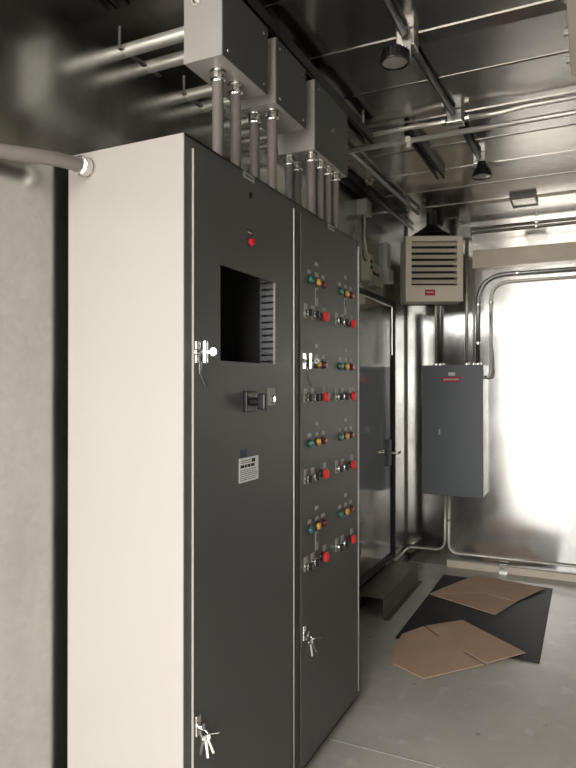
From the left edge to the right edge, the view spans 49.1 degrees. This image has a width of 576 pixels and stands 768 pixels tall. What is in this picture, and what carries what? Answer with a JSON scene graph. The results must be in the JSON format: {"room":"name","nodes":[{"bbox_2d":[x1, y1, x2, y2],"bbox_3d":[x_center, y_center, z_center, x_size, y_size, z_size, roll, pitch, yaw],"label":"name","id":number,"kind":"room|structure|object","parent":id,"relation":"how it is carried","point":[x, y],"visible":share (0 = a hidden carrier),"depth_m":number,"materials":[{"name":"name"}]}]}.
{"room":"electrical room","nodes":[
{"label":"electrical room","id":0,"kind":"room"},
{"bbox_2d":[0,0,405,767],"bbox_3d":[-0.272,0.079,2.352,0.080,2.430,5.310,0,0,26],"label":"wall","id":1,"kind":"structure","parent":0,"point":[67,84],"depth_m":1.57,"materials":[{"name":"silver metal"}]},
{"bbox_2d":[109,0,129,7],"bbox_3d":[-0.678,-1.103,1.365,0.041,0.041,0.970,0,0,26],"label":"channel","id":2,"kind":"object","parent":1,"relation":"attached to","point":[115,2],"visible":1,"depth_m":1.79,"materials":[{"name":"metal"}]},
{"bbox_2d":[119,25,161,76],"bbox_3d":[-0.442,-1.001,1.901,0.008,0.065,0.190,0,0,26],"label":"strap","id":3,"kind":"object","parent":1,"relation":"attached to","point":[121,47],"visible":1,"depth_m":1.87,"materials":[{"name":"grey metal"}]},
{"bbox_2d":[122,26,183,56],"bbox_3d":[-0.363,-0.977,1.792,0.250,0.036,0.037,0,0,26],"label":"pipe","id":4,"kind":"object","parent":1,"relation":"attached to","point":[173,36],"visible":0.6,"depth_m":1.79,"materials":[{"name":"silver metal"}]},
{"bbox_2d":[145,50,183,72],"bbox_3d":[-0.318,-0.976,1.886,0.250,0.036,0.037,0,0,26],"label":"pipe","id":5,"kind":"object","parent":1,"relation":"attached to","point":[175,59],"visible":0.55,"depth_m":1.90,"materials":[{"name":"silver metal"}]},
{"bbox_2d":[184,75,211,114],"bbox_3d":[-0.305,-0.999,2.187,0.008,0.065,0.185,0,0,26],"label":"strap","id":6,"kind":"object","parent":1,"relation":"attached to","point":[185,93],"visible":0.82,"depth_m":2.16,"materials":[{"name":"grey metal"}]},
{"bbox_2d":[185,84,211,100],"bbox_3d":[-0.232,-0.975,2.077,0.240,0.036,0.037,0,0,26],"label":"pipe","id":7,"kind":"object","parent":1,"relation":"attached to","point":[203,91],"visible":0.4,"depth_m":2.09,"materials":[{"name":"silver metal"}]},
{"bbox_2d":[201,97,229,112],"bbox_3d":[-0.190,-0.975,2.166,0.240,0.036,0.037,0,0,26],"label":"pipe","id":8,"kind":"object","parent":1,"relation":"attached to","point":[207,105],"visible":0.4,"depth_m":2.19,"materials":[{"name":"silver metal"}]},
{"bbox_2d":[227,116,249,129],"bbox_3d":[-0.122,-0.974,2.324,0.227,0.036,0.037,0,0,26],"label":"pipe","id":9,"kind":"object","parent":1,"relation":"attached to","point":[244,120],"visible":0.29,"depth_m":2.33,"materials":[{"name":"silver metal"}]},
{"bbox_2d":[241,127,266,137],"bbox_3d":[-0.087,-0.974,2.396,0.227,0.036,0.037,0,0,26],"label":"pipe","id":10,"kind":"object","parent":1,"relation":"attached to","point":[245,132],"visible":0.12,"depth_m":2.41,"materials":[{"name":"silver metal"}]},
{"bbox_2d":[248,133,277,144],"bbox_3d":[-0.053,-0.973,2.468,0.227,0.036,0.037,0,0,26],"label":"pipe","id":11,"kind":"object","parent":1,"relation":"attached to","point":[263,137],"visible":0.18,"depth_m":2.47,"materials":[{"name":"silver metal"}]},
{"bbox_2d":[260,140,277,151],"bbox_3d":[-0.019,-0.973,2.538,0.227,0.036,0.037,0,0,26],"label":"pipe","id":12,"kind":"object","parent":1,"relation":"attached to","point":[263,146],"visible":0.11,"depth_m":2.56,"materials":[{"name":"silver metal"}]},
{"bbox_2d":[339,177,369,200],"bbox_3d":[0.223,-1.097,3.251,0.041,0.041,1.150,0,0,26],"label":"channel","id":13,"kind":"object","parent":1,"relation":"attached to","point":[345,183],"visible":0.09,"depth_m":3.52,"materials":[{"name":"metal"}]},
{"bbox_2d":[356,198,371,217],"bbox_3d":[0.445,-1.028,3.691,0.064,0.091,0.099,0,0,26],"label":"wall box","id":14,"kind":"object","parent":1,"relation":"attached to","point":[363,206],"visible":1,"depth_m":3.65,"materials":[{"name":"grey metal"}]},
{"bbox_2d":[362,215,366,260],"bbox_3d":[0.447,-0.855,3.700,0.010,0.261,0.075,0,0,26],"label":"cable","id":15,"kind":"object","parent":14,"relation":"hanging from","point":[362,215],"visible":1,"depth_m":3.67,"materials":[{"name":"metal"}]},
{"bbox_2d":[363,216,367,253],"bbox_3d":[0.458,-0.876,3.721,0.014,0.219,0.075,0,0,26],"label":"cable","id":16,"kind":"object","parent":14,"relation":"hanging from","point":[364,216],"visible":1,"depth_m":3.70,"materials":[{"name":"metal"}]},
{"bbox_2d":[361,254,372,281],"bbox_3d":[0.477,-0.693,3.765,0.056,0.157,0.080,0,0,26],"label":"electrical box","id":17,"kind":"object","parent":1,"relation":"attached to","point":[366,266],"visible":0.99,"depth_m":3.73,"materials":[{"name":"beige plastic"}]},
{"bbox_2d":[368,264,382,288],"bbox_3d":[0.495,-0.644,3.790,0.068,0.146,0.275,0,0,26],"label":"electrical box","id":18,"kind":"object","parent":1,"relation":"attached to","point":[377,283],"visible":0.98,"depth_m":3.81,"materials":[{"name":"beige plastic"}]},
{"bbox_2d":[359,287,400,587],"bbox_3d":[0.569,0.306,3.930,0.079,1.730,0.805,0,0,26],"label":"door","id":19,"kind":"structure","parent":1,"relation":"in","point":[377,316],"depth_m":3.96,"materials":[{"name":"metal"}]},
{"bbox_2d":[383,243,393,283],"bbox_3d":[0.662,-0.797,4.168,0.045,0.260,0.115,0,0,26],"label":"duct","id":20,"kind":"object","parent":1,"relation":"attached to","point":[388,273],"visible":0.94,"depth_m":4.13,"materials":[{"name":"grey metal"}]},
{"bbox_2d":[395,495,445,560],"bbox_3d":[0.893,0.998,4.506,0.455,0.448,0.209,0,0,-26],"label":"conduit","id":21,"kind":"object","parent":1,"relation":"attached to","point":[444,543],"visible":0.88,"depth_m":4.51,"materials":[{"name":"metal"}]},
{"bbox_2d":[133,0,575,231],"bbox_3d":[0.824,-1.175,1.834,2.510,0.088,5.310,0,0,26],"label":"ceiling","id":22,"kind":"structure","parent":0,"point":[484,55],"depth_m":2.42,"materials":[{"name":"silver metal"}]},
{"bbox_2d":[242,0,372,145],"bbox_3d":[-0.151,-1.100,1.718,0.041,0.078,2.360,0,0,26],"label":"channel","id":23,"kind":"object","parent":22,"relation":"hanging from","point":[356,126],"visible":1,"depth_m":2.14,"materials":[{"name":"metal"}]},
{"bbox_2d":[184,0,267,100],"bbox_3d":[-0.169,-0.951,1.768,0.125,0.195,0.258,0,0,26],"label":"junction box","id":24,"kind":"object","parent":23,"relation":"hanging from","point":[227,34],"visible":0.98,"depth_m":1.68,"materials":[{"name":"grey metal"}]},
{"bbox_2d":[241,37,305,133],"bbox_3d":[-0.045,-0.953,2.037,0.135,0.198,0.221,0,0,26],"label":"junction box","id":25,"kind":"object","parent":23,"relation":"hanging from","point":[286,75],"visible":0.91,"depth_m":1.98,"materials":[{"name":"grey metal"}]},
{"bbox_2d":[347,173,413,230],"bbox_3d":[0.571,-1.109,3.861,0.020,0.020,1.450,0,0,27],"label":"conduit","id":26,"kind":"object","parent":22,"relation":"attached to","point":[350,177],"visible":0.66,"depth_m":3.80,"materials":[{"name":"grey metal"}]},
{"bbox_2d":[348,147,419,214],"bbox_3d":[0.481,-1.109,3.377,0.025,0.023,1.601,0,0,27],"label":"conduit","id":27,"kind":"object","parent":22,"relation":"attached to","point":[354,156],"visible":0.74,"depth_m":3.43,"materials":[{"name":"grey metal"}]},
{"bbox_2d":[381,0,406,36],"bbox_3d":[-0.126,-1.125,0.991,0.025,0.025,2.270,0,0,26],"label":"conduit","id":28,"kind":"object","parent":22,"relation":"attached to","point":[391,10],"visible":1,"depth_m":1.91,"materials":[{"name":"grey metal"}]},
{"bbox_2d":[379,27,417,70],"bbox_3d":[0.350,-1.073,2.013,0.099,0.128,0.149,0,0,26],"label":"spot lamp","id":29,"kind":"object","parent":22,"relation":"hanging from","point":[394,57],"visible":1,"depth_m":1.99,"materials":[{"name":"black plastic"}]},
{"bbox_2d":[365,118,446,138],"bbox_3d":[0.501,-1.100,2.722,0.366,0.033,0.031,0,0,27],"label":"conduit","id":30,"kind":"object","parent":22,"relation":"attached to","point":[442,121],"visible":0.98,"depth_m":2.71,"materials":[{"name":"metal"}]},
{"bbox_2d":[404,129,444,179],"bbox_3d":[0.670,-1.112,3.049,0.041,0.041,0.670,0,0,26],"label":"channel","id":31,"kind":"object","parent":22,"relation":"attached to","point":[422,148],"visible":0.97,"depth_m":3.05,"materials":[{"name":"metal"}]},
{"bbox_2d":[405,134,411,147],"bbox_3d":[0.531,-1.067,2.772,0.024,0.057,0.038,0,0,26],"label":"clamp","id":32,"kind":"object","parent":31,"relation":"attached to","point":[408,137],"visible":0.97,"depth_m":2.76,"materials":[{"name":"silver metal"}]},
{"bbox_2d":[348,109,575,153],"bbox_3d":[1.134,-1.071,2.483,2.350,0.023,0.023,0,0,26],"label":"pipe","id":33,"kind":"object","parent":32,"relation":"hanging from","point":[568,113],"visible":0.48,"depth_m":2.65,"materials":[{"name":"metal"}]},
{"bbox_2d":[400,214,462,305],"bbox_3d":[0.951,-0.831,4.194,0.370,0.592,0.250,0,0,2],"label":"heater","id":34,"kind":"object","parent":22,"relation":"hanging from","point":[431,259],"visible":1,"depth_m":4.09,"materials":[{"name":"beige metal"}]},
{"bbox_2d":[411,50,455,115],"bbox_3d":[0.541,-1.115,2.337,0.026,0.033,0.587,0,0,28],"label":"conduit","id":35,"kind":"object","parent":22,"relation":"attached to","point":[418,57],"visible":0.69,"depth_m":2.32,"materials":[{"name":"grey metal"}]},
{"bbox_2d":[446,108,464,128],"bbox_3d":[0.697,-1.108,2.624,0.066,0.054,0.064,0,0,26],"label":"ceiling box","id":36,"kind":"object","parent":22,"relation":"attached to","point":[457,120],"visible":0.96,"depth_m":2.60,"materials":[{"name":"metal"}]},
{"bbox_2d":[458,126,480,158],"bbox_3d":[0.822,-1.113,2.865,0.025,0.025,0.470,0,0,27],"label":"conduit","id":37,"kind":"object","parent":22,"relation":"attached to","point":[467,137],"visible":0.66,"depth_m":2.90,"materials":[{"name":"grey metal"}]},
{"bbox_2d":[471,152,491,179],"bbox_3d":[0.947,-1.068,3.072,0.098,0.129,0.119,0,0,26],"label":"spot lamp","id":38,"kind":"object","parent":22,"relation":"hanging from","point":[482,171],"visible":0.99,"depth_m":3.05,"materials":[{"name":"black plastic"}]},
{"bbox_2d":[464,94,575,121],"bbox_3d":[1.451,-1.105,2.268,1.593,0.038,0.037,0,0,26],"label":"conduit","id":39,"kind":"object","parent":22,"relation":"attached to","point":[467,117],"visible":1,"depth_m":2.51,"materials":[{"name":"metal"}]},
{"bbox_2d":[509,193,537,207],"bbox_3d":[1.439,-1.116,3.840,0.150,0.025,0.200,0,0,26],"label":"ceiling plate","id":40,"kind":"object","parent":22,"relation":"attached to","point":[522,200],"visible":1,"depth_m":3.81,"materials":[{"name":"metal"}]},
{"bbox_2d":[561,0,575,74],"bbox_3d":[0.822,-1.101,1.480,0.348,0.078,1.370,0,0,26],"label":"ceiling fixture","id":41,"kind":"object","parent":22,"relation":"attached to","point":[570,32],"visible":1,"depth_m":1.92,"materials":[{"name":"beige metal"}]},
{"bbox_2d":[305,561,575,767],"bbox_3d":[0.824,1.332,1.822,2.510,0.080,5.310,0,0,26],"label":"floor","id":42,"kind":"structure","parent":0,"point":[504,713],"depth_m":2.54,"materials":[{"name":"grey concrete"}]},
{"bbox_2d":[68,133,294,767],"bbox_3d":[-0.238,0.356,1.783,0.418,1.870,0.610,0,0,26],"label":"tall cabinet","id":43,"kind":"object","parent":42,"relation":"on","point":[181,260],"visible":0.98,"depth_m":1.55,"materials":[{"name":"grey metal"}]},
{"bbox_2d":[0,142,95,177],"bbox_3d":[-0.625,-0.586,1.405,0.056,0.170,0.432,0,0,38],"label":"conduit","id":44,"kind":"object","parent":43,"relation":"attached to","point":[83,166],"visible":1,"depth_m":1.46,"materials":[{"name":"metal"}]},
{"bbox_2d":[210,66,225,156],"bbox_3d":[-0.191,-0.716,1.715,0.043,0.275,0.045,0,0,26],"label":"vertical conduit","id":45,"kind":"object","parent":43,"relation":"on","point":[217,74],"visible":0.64,"depth_m":1.70,"materials":[{"name":"metal"}]},
{"bbox_2d":[228,80,242,167],"bbox_3d":[-0.149,-0.716,1.790,0.043,0.275,0.045,0,0,26],"label":"vertical conduit","id":46,"kind":"object","parent":43,"relation":"on","point":[235,87],"visible":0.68,"depth_m":1.78,"materials":[{"name":"metal"}]},
{"bbox_2d":[247,237,254,246],"bbox_3d":[-0.098,-0.386,1.711,0.016,0.026,0.026,0,0,26],"label":"light","id":47,"kind":"object","parent":43,"relation":"attached to","point":[250,240],"depth_m":1.71,"materials":[{"name":"red plastic"}]},
{"bbox_2d":[248,110,261,179],"bbox_3d":[-0.105,-0.716,1.988,0.043,0.277,0.045,0,0,26],"label":"vertical conduit","id":48,"kind":"object","parent":43,"relation":"on","point":[254,116],"visible":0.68,"depth_m":1.97,"materials":[{"name":"metal"}]},
{"bbox_2d":[243,391,267,411],"bbox_3d":[-0.083,0.048,1.695,0.056,0.057,0.058,0,0,26],"label":"switch","id":49,"kind":"object","parent":43,"relation":"attached to","point":[252,401],"depth_m":1.68,"materials":[{"name":"black plastic"}]},
{"bbox_2d":[265,107,278,189],"bbox_3d":[-0.049,-0.716,1.964,0.043,0.277,0.045,0,0,26],"label":"vertical conduit","id":50,"kind":"object","parent":43,"relation":"on","point":[272,113],"visible":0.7,"depth_m":1.95,"materials":[{"name":"metal"}]},
{"bbox_2d":[269,394,275,403],"bbox_3d":[-0.043,0.044,1.827,0.010,0.027,0.027,0,0,26],"label":"switch","id":51,"kind":"object","parent":43,"relation":"attached to","point":[272,397],"depth_m":1.82,"materials":[{"name":"silver metal"}]},
{"bbox_2d":[295,202,358,767],"bbox_3d":[0.025,0.359,2.333,0.418,1.870,0.608,0,0,26],"label":"tall cabinet","id":52,"kind":"object","parent":42,"relation":"on","point":[326,257],"visible":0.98,"depth_m":2.20,"materials":[{"name":"black metal"}]},
{"bbox_2d":[283,154,295,199],"bbox_3d":[0.004,-0.695,2.251,0.043,0.238,0.045,0,0,26],"label":"vertical conduit","id":53,"kind":"object","parent":52,"relation":"on","point":[289,159],"visible":0.68,"depth_m":2.24,"materials":[{"name":"metal"}]},
{"bbox_2d":[278,79,347,177],"bbox_3d":[0.101,-0.935,2.359,0.148,0.242,0.326,0,0,26],"label":"junction box","id":54,"kind":"object","parent":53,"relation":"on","point":[325,133],"visible":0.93,"depth_m":2.24,"materials":[{"name":"grey metal"}]},
{"bbox_2d":[293,160,303,205],"bbox_3d":[0.035,-0.695,2.314,0.043,0.238,0.045,0,0,26],"label":"vertical conduit","id":55,"kind":"object","parent":52,"relation":"on","point":[298,166],"visible":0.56,"depth_m":2.30,"materials":[{"name":"metal"}]},
{"bbox_2d":[304,562,313,570],"bbox_3d":[0.070,0.593,2.043,0.026,0.028,0.028,0,0,26],"label":"switch","id":56,"kind":"object","parent":52,"relation":"attached to","point":[308,566],"depth_m":2.04,"materials":[{"name":"black plastic"}]},
{"bbox_2d":[304,474,313,482],"bbox_3d":[0.070,0.308,2.044,0.026,0.028,0.028,0,0,26],"label":"switch","id":57,"kind":"object","parent":52,"relation":"attached to","point":[308,478],"depth_m":2.04,"materials":[{"name":"black plastic"}]},
{"bbox_2d":[304,393,313,401],"bbox_3d":[0.070,0.045,2.046,0.026,0.028,0.028,0,0,26],"label":"switch","id":58,"kind":"object","parent":52,"relation":"attached to","point":[308,397],"depth_m":2.04,"materials":[{"name":"black plastic"}]},
{"bbox_2d":[304,308,313,316],"bbox_3d":[0.070,-0.232,2.047,0.026,0.028,0.028,0,0,26],"label":"switch","id":59,"kind":"object","parent":52,"relation":"attached to","point":[308,312],"depth_m":2.04,"materials":[{"name":"black plastic"}]},
{"bbox_2d":[307,439,313,447],"bbox_3d":[0.077,0.196,2.076,0.016,0.029,0.029,0,0,26],"label":"light","id":60,"kind":"object","parent":52,"relation":"attached to","point":[310,443],"depth_m":2.07,"materials":[{"name":"green plastic"}]},
{"bbox_2d":[307,275,313,283],"bbox_3d":[0.077,-0.344,2.078,0.016,0.029,0.029,0,0,26],"label":"light","id":61,"kind":"object","parent":52,"relation":"attached to","point":[310,279],"depth_m":2.07,"materials":[{"name":"green plastic"}]},
{"bbox_2d":[308,525,313,533],"bbox_3d":[0.077,0.481,2.074,0.016,0.029,0.029,0,0,26],"label":"light","id":62,"kind":"object","parent":52,"relation":"attached to","point":[310,527],"depth_m":2.07,"materials":[{"name":"green plastic"}]},
{"bbox_2d":[305,151,317,214],"bbox_3d":[0.082,-0.696,2.220,0.043,0.238,0.045,0,0,26],"label":"vertical conduit","id":63,"kind":"object","parent":52,"relation":"on","point":[310,156],"visible":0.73,"depth_m":2.21,"materials":[{"name":"metal"}]},
{"bbox_2d":[311,557,320,566],"bbox_3d":[0.095,0.593,2.095,0.026,0.028,0.028,0,0,26],"label":"switch","id":64,"kind":"object","parent":52,"relation":"attached to","point":[317,562],"depth_m":2.09,"materials":[{"name":"black plastic"}]},
{"bbox_2d":[312,472,320,480],"bbox_3d":[0.095,0.308,2.097,0.026,0.028,0.028,0,0,26],"label":"switch","id":65,"kind":"object","parent":52,"relation":"attached to","point":[317,476],"depth_m":2.09,"materials":[{"name":"black plastic"}]},
{"bbox_2d":[312,393,320,401],"bbox_3d":[0.095,0.045,2.098,0.026,0.028,0.028,0,0,26],"label":"switch","id":66,"kind":"object","parent":52,"relation":"attached to","point":[317,397],"depth_m":2.09,"materials":[{"name":"black plastic"}]},
{"bbox_2d":[312,310,320,318],"bbox_3d":[0.095,-0.232,2.099,0.026,0.028,0.028,0,0,26],"label":"switch","id":67,"kind":"object","parent":52,"relation":"attached to","point":[317,314],"depth_m":2.09,"materials":[{"name":"black plastic"}]},
{"bbox_2d":[315,278,320,286],"bbox_3d":[0.104,-0.344,2.135,0.016,0.029,0.029,0,0,26],"label":"light","id":68,"kind":"object","parent":52,"relation":"attached to","point":[317,280],"depth_m":2.13,"materials":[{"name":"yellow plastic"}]},
{"bbox_2d":[315,522,321,529],"bbox_3d":[0.104,0.481,2.131,0.016,0.029,0.029,0,0,26],"label":"light","id":69,"kind":"object","parent":52,"relation":"attached to","point":[318,525],"depth_m":2.12,"materials":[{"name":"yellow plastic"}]},
{"bbox_2d":[316,158,325,219],"bbox_3d":[0.116,-0.695,2.292,0.043,0.238,0.045,0,0,26],"label":"vertical conduit","id":70,"kind":"object","parent":52,"relation":"on","point":[321,162],"visible":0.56,"depth_m":2.28,"materials":[{"name":"metal"}]},
{"bbox_2d":[321,519,327,526],"bbox_3d":[0.128,0.481,2.182,0.016,0.029,0.029,0,0,26],"label":"light","id":71,"kind":"object","parent":52,"relation":"attached to","point":[324,522],"depth_m":2.17,"materials":[{"name":"red plastic"}]},
{"bbox_2d":[321,436,327,444],"bbox_3d":[0.128,0.196,2.183,0.016,0.029,0.029,0,0,26],"label":"light","id":72,"kind":"object","parent":52,"relation":"attached to","point":[324,440],"depth_m":2.18,"materials":[{"name":"red plastic"}]},
{"bbox_2d":[321,361,327,368],"bbox_3d":[0.128,-0.067,2.184,0.016,0.029,0.029,0,0,26],"label":"light","id":73,"kind":"object","parent":52,"relation":"attached to","point":[324,364],"depth_m":2.18,"materials":[{"name":"red plastic"}]},
{"bbox_2d":[321,281,327,288],"bbox_3d":[0.128,-0.344,2.186,0.016,0.029,0.029,0,0,26],"label":"light","id":74,"kind":"object","parent":52,"relation":"attached to","point":[324,284],"depth_m":2.18,"materials":[{"name":"red plastic"}]},
{"bbox_2d":[324,165,333,224],"bbox_3d":[0.148,-0.695,2.360,0.043,0.238,0.045,0,0,26],"label":"vertical conduit","id":75,"kind":"object","parent":52,"relation":"on","point":[328,171],"visible":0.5,"depth_m":2.35,"materials":[{"name":"metal"}]},
{"bbox_2d":[332,171,340,228],"bbox_3d":[0.181,-0.695,2.427,0.043,0.238,0.045,0,0,26],"label":"vertical conduit","id":76,"kind":"object","parent":52,"relation":"on","point":[336,174],"visible":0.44,"depth_m":2.41,"materials":[{"name":"metal"}]},
{"bbox_2d":[335,543,343,550],"bbox_3d":[0.190,0.594,2.295,0.026,0.028,0.028,0,0,26],"label":"switch","id":77,"kind":"object","parent":52,"relation":"attached to","point":[338,546],"depth_m":2.29,"materials":[{"name":"black plastic"}]},
{"bbox_2d":[335,465,343,471],"bbox_3d":[0.190,0.309,2.296,0.026,0.028,0.028,0,0,26],"label":"switch","id":78,"kind":"object","parent":52,"relation":"attached to","point":[338,468],"depth_m":2.29,"materials":[{"name":"black plastic"}]},
{"bbox_2d":[335,393,343,399],"bbox_3d":[0.190,0.046,2.297,0.026,0.028,0.028,0,0,26],"label":"switch","id":79,"kind":"object","parent":52,"relation":"attached to","point":[338,396],"depth_m":2.29,"materials":[{"name":"black plastic"}]},
{"bbox_2d":[335,317,343,324],"bbox_3d":[0.190,-0.231,2.299,0.026,0.028,0.028,0,0,26],"label":"switch","id":80,"kind":"object","parent":52,"relation":"attached to","point":[338,320],"depth_m":2.29,"materials":[{"name":"black plastic"}]},
{"bbox_2d":[341,539,348,546],"bbox_3d":[0.215,0.594,2.347,0.026,0.028,0.028,0,0,26],"label":"switch","id":81,"kind":"object","parent":52,"relation":"attached to","point":[346,542],"depth_m":2.34,"materials":[{"name":"black metal"}]},
{"bbox_2d":[341,319,348,325],"bbox_3d":[0.215,-0.231,2.351,0.026,0.028,0.028,0,0,26],"label":"switch","id":82,"kind":"object","parent":52,"relation":"attached to","point":[346,321],"depth_m":2.34,"materials":[{"name":"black metal"}]},
{"bbox_2d":[342,463,348,469],"bbox_3d":[0.215,0.309,2.348,0.026,0.028,0.028,0,0,26],"label":"switch","id":83,"kind":"object","parent":52,"relation":"attached to","point":[346,466],"depth_m":2.34,"materials":[{"name":"black metal"}]},
{"bbox_2d":[328,738,443,767],"bbox_3d":[1.046,1.291,1.871,1.990,0.002,0.005,0,0,26],"label":"trim","id":84,"kind":"structure","parent":42,"relation":"on","point":[328,738],"depth_m":2.20,"materials":[{"name":"silver metal"}]},
{"bbox_2d":[359,560,421,620],"bbox_3d":[0.626,1.242,3.844,0.206,0.118,0.773,0,0,26],"label":"step","id":85,"kind":"structure","parent":42,"relation":"on","point":[397,581],"depth_m":3.77,"materials":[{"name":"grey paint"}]},
{"bbox_2d":[395,575,552,663],"bbox_3d":[1.113,1.297,3.604,0.685,0.006,1.195,0,0,26],"label":"floor mat","id":86,"kind":"object","parent":42,"relation":"on","point":[522,625],"visible":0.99,"depth_m":3.49,"materials":[{"name":"black rubber"}]},
{"bbox_2d":[392,620,524,678],"bbox_3d":[0.750,1.287,3.095,0.652,0.008,0.493,0,0,-24],"label":"cardboard sheet","id":87,"kind":"object","parent":86,"relation":"on","point":[420,652],"visible":1,"depth_m":3.04,"materials":[{"name":"brown cardboard"}]},
{"bbox_2d":[430,575,543,614],"bbox_3d":[1.228,1.289,3.905,0.635,0.012,0.454,0,0,-44],"label":"cardboard sheet","id":88,"kind":"object","parent":86,"relation":"on","point":[491,595],"visible":1,"depth_m":3.89,"materials":[{"name":"brown cardboard"}]},
{"bbox_2d":[408,214,575,573],"bbox_3d":[1.951,0.088,4.188,2.350,2.430,0.080,0,0,26],"label":"wall","id":89,"kind":"structure","parent":0,"point":[527,511],"depth_m":4.34,"materials":[{"name":"silver metal"}]},
{"bbox_2d":[406,232,407,554],"bbox_3d":[0.877,0.090,4.650,0.012,2.430,0.012,0,0,26],"label":"trim","id":90,"kind":"structure","parent":89,"relation":"attached to","point":[406,232],"depth_m":4.64,"materials":[{"name":"metal"}]},
{"bbox_2d":[434,306,436,364],"bbox_3d":[1.065,-0.618,4.541,0.028,0.980,0.030,0,0,26],"label":"conduit","id":91,"kind":"object","parent":89,"relation":"attached to","point":[435,363],"visible":0.45,"depth_m":4.53,"materials":[{"name":"metal"}]},
{"bbox_2d":[437,306,442,364],"bbox_3d":[1.094,-0.618,4.528,0.039,0.980,0.041,0,0,26],"label":"conduit","id":92,"kind":"object","parent":89,"relation":"attached to","point":[439,307],"visible":0.49,"depth_m":4.51,"materials":[{"name":"metal"}]},
{"bbox_2d":[422,365,485,497],"bbox_3d":[1.167,0.322,4.431,0.416,0.907,0.156,0,0,26],"label":"breaker panel","id":93,"kind":"object","parent":89,"relation":"attached to","point":[453,396],"visible":1,"depth_m":4.36,"materials":[{"name":"grey metal"}]},
{"bbox_2d":[459,226,470,238],"bbox_3d":[1.253,-1.069,4.455,0.075,0.077,0.050,0,0,26],"label":"wall box","id":94,"kind":"object","parent":89,"relation":"attached to","point":[465,231],"visible":0.8,"depth_m":4.43,"materials":[{"name":"grey metal"}]},
{"bbox_2d":[464,238,468,364],"bbox_3d":[1.263,-0.580,4.458,0.030,0.903,0.032,0,0,26],"label":"conduit","id":95,"kind":"object","parent":89,"relation":"attached to","point":[466,239],"visible":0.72,"depth_m":4.45,"materials":[{"name":"metal"}]},
{"bbox_2d":[472,269,474,364],"bbox_3d":[1.306,-0.467,4.436,0.025,0.678,0.026,0,0,26],"label":"conduit","id":96,"kind":"object","parent":89,"relation":"attached to","point":[473,290],"visible":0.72,"depth_m":4.43,"materials":[{"name":"metal"}]},
{"bbox_2d":[486,312,493,378],"bbox_3d":[1.402,-0.266,4.374,0.053,0.462,0.037,0,0,19],"label":"conduit","id":97,"kind":"object","parent":89,"relation":"attached to","point":[490,312],"visible":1,"depth_m":4.37,"materials":[{"name":"grey metal"}]},
{"bbox_2d":[447,559,575,581],"bbox_3d":[2.063,1.278,4.068,2.050,0.048,0.030,0,0,26],"label":"baseboard","id":98,"kind":"structure","parent":89,"relation":"attached to","point":[519,571],"depth_m":4.29,"materials":[{"name":"beige paint"}]},
{"bbox_2d":[499,564,506,575],"bbox_3d":[1.471,1.270,4.312,0.052,0.066,0.040,0,0,26],"label":"bracket","id":99,"kind":"object","parent":98,"relation":"attached to","point":[502,567],"visible":1,"depth_m":4.32,"materials":[{"name":"metal"}]},
{"bbox_2d":[447,496,575,567],"bbox_3d":[2.062,0.991,4.068,2.051,0.438,0.028,0,0,26],"label":"conduit","id":100,"kind":"object","parent":89,"relation":"attached to","point":[448,497],"visible":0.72,"depth_m":4.40,"materials":[{"name":"metal"}]},
{"bbox_2d":[471,216,575,229],"bbox_3d":[2.139,-1.098,4.041,1.880,0.026,0.026,0,0,26],"label":"wall rail","id":101,"kind":"object","parent":89,"relation":"attached to","point":[566,218],"visible":1,"depth_m":4.28,"materials":[{"name":"metal"}]},
{"bbox_2d":[471,221,575,233],"bbox_3d":[2.139,-1.070,4.041,1.880,0.026,0.026,0,0,26],"label":"wall rail","id":102,"kind":"object","parent":89,"relation":"attached to","point":[568,222],"visible":1,"depth_m":4.29,"materials":[{"name":"metal"}]},
{"bbox_2d":[472,241,575,269],"bbox_3d":[2.139,-0.873,4.022,1.865,0.126,0.065,0,0,26],"label":"trim","id":103,"kind":"structure","parent":89,"relation":"attached to","point":[564,252],"depth_m":4.26,"materials":[{"name":"beige paint"}]},
{"bbox_2d":[475,267,575,364],"bbox_3d":[2.151,-0.455,4.032,1.853,0.650,0.041,0,0,26],"label":"conduit","id":104,"kind":"object","parent":89,"relation":"attached to","point":[563,269],"visible":0.93,"depth_m":4.38,"materials":[{"name":"metal"}]},
{"bbox_2d":[485,275,575,377],"bbox_3d":[2.175,-0.379,3.997,1.780,0.677,0.073,0,0,26],"label":"conduit","id":105,"kind":"object","parent":89,"relation":"attached to","point":[573,276],"visible":1,"depth_m":4.34,"materials":[{"name":"metal"}]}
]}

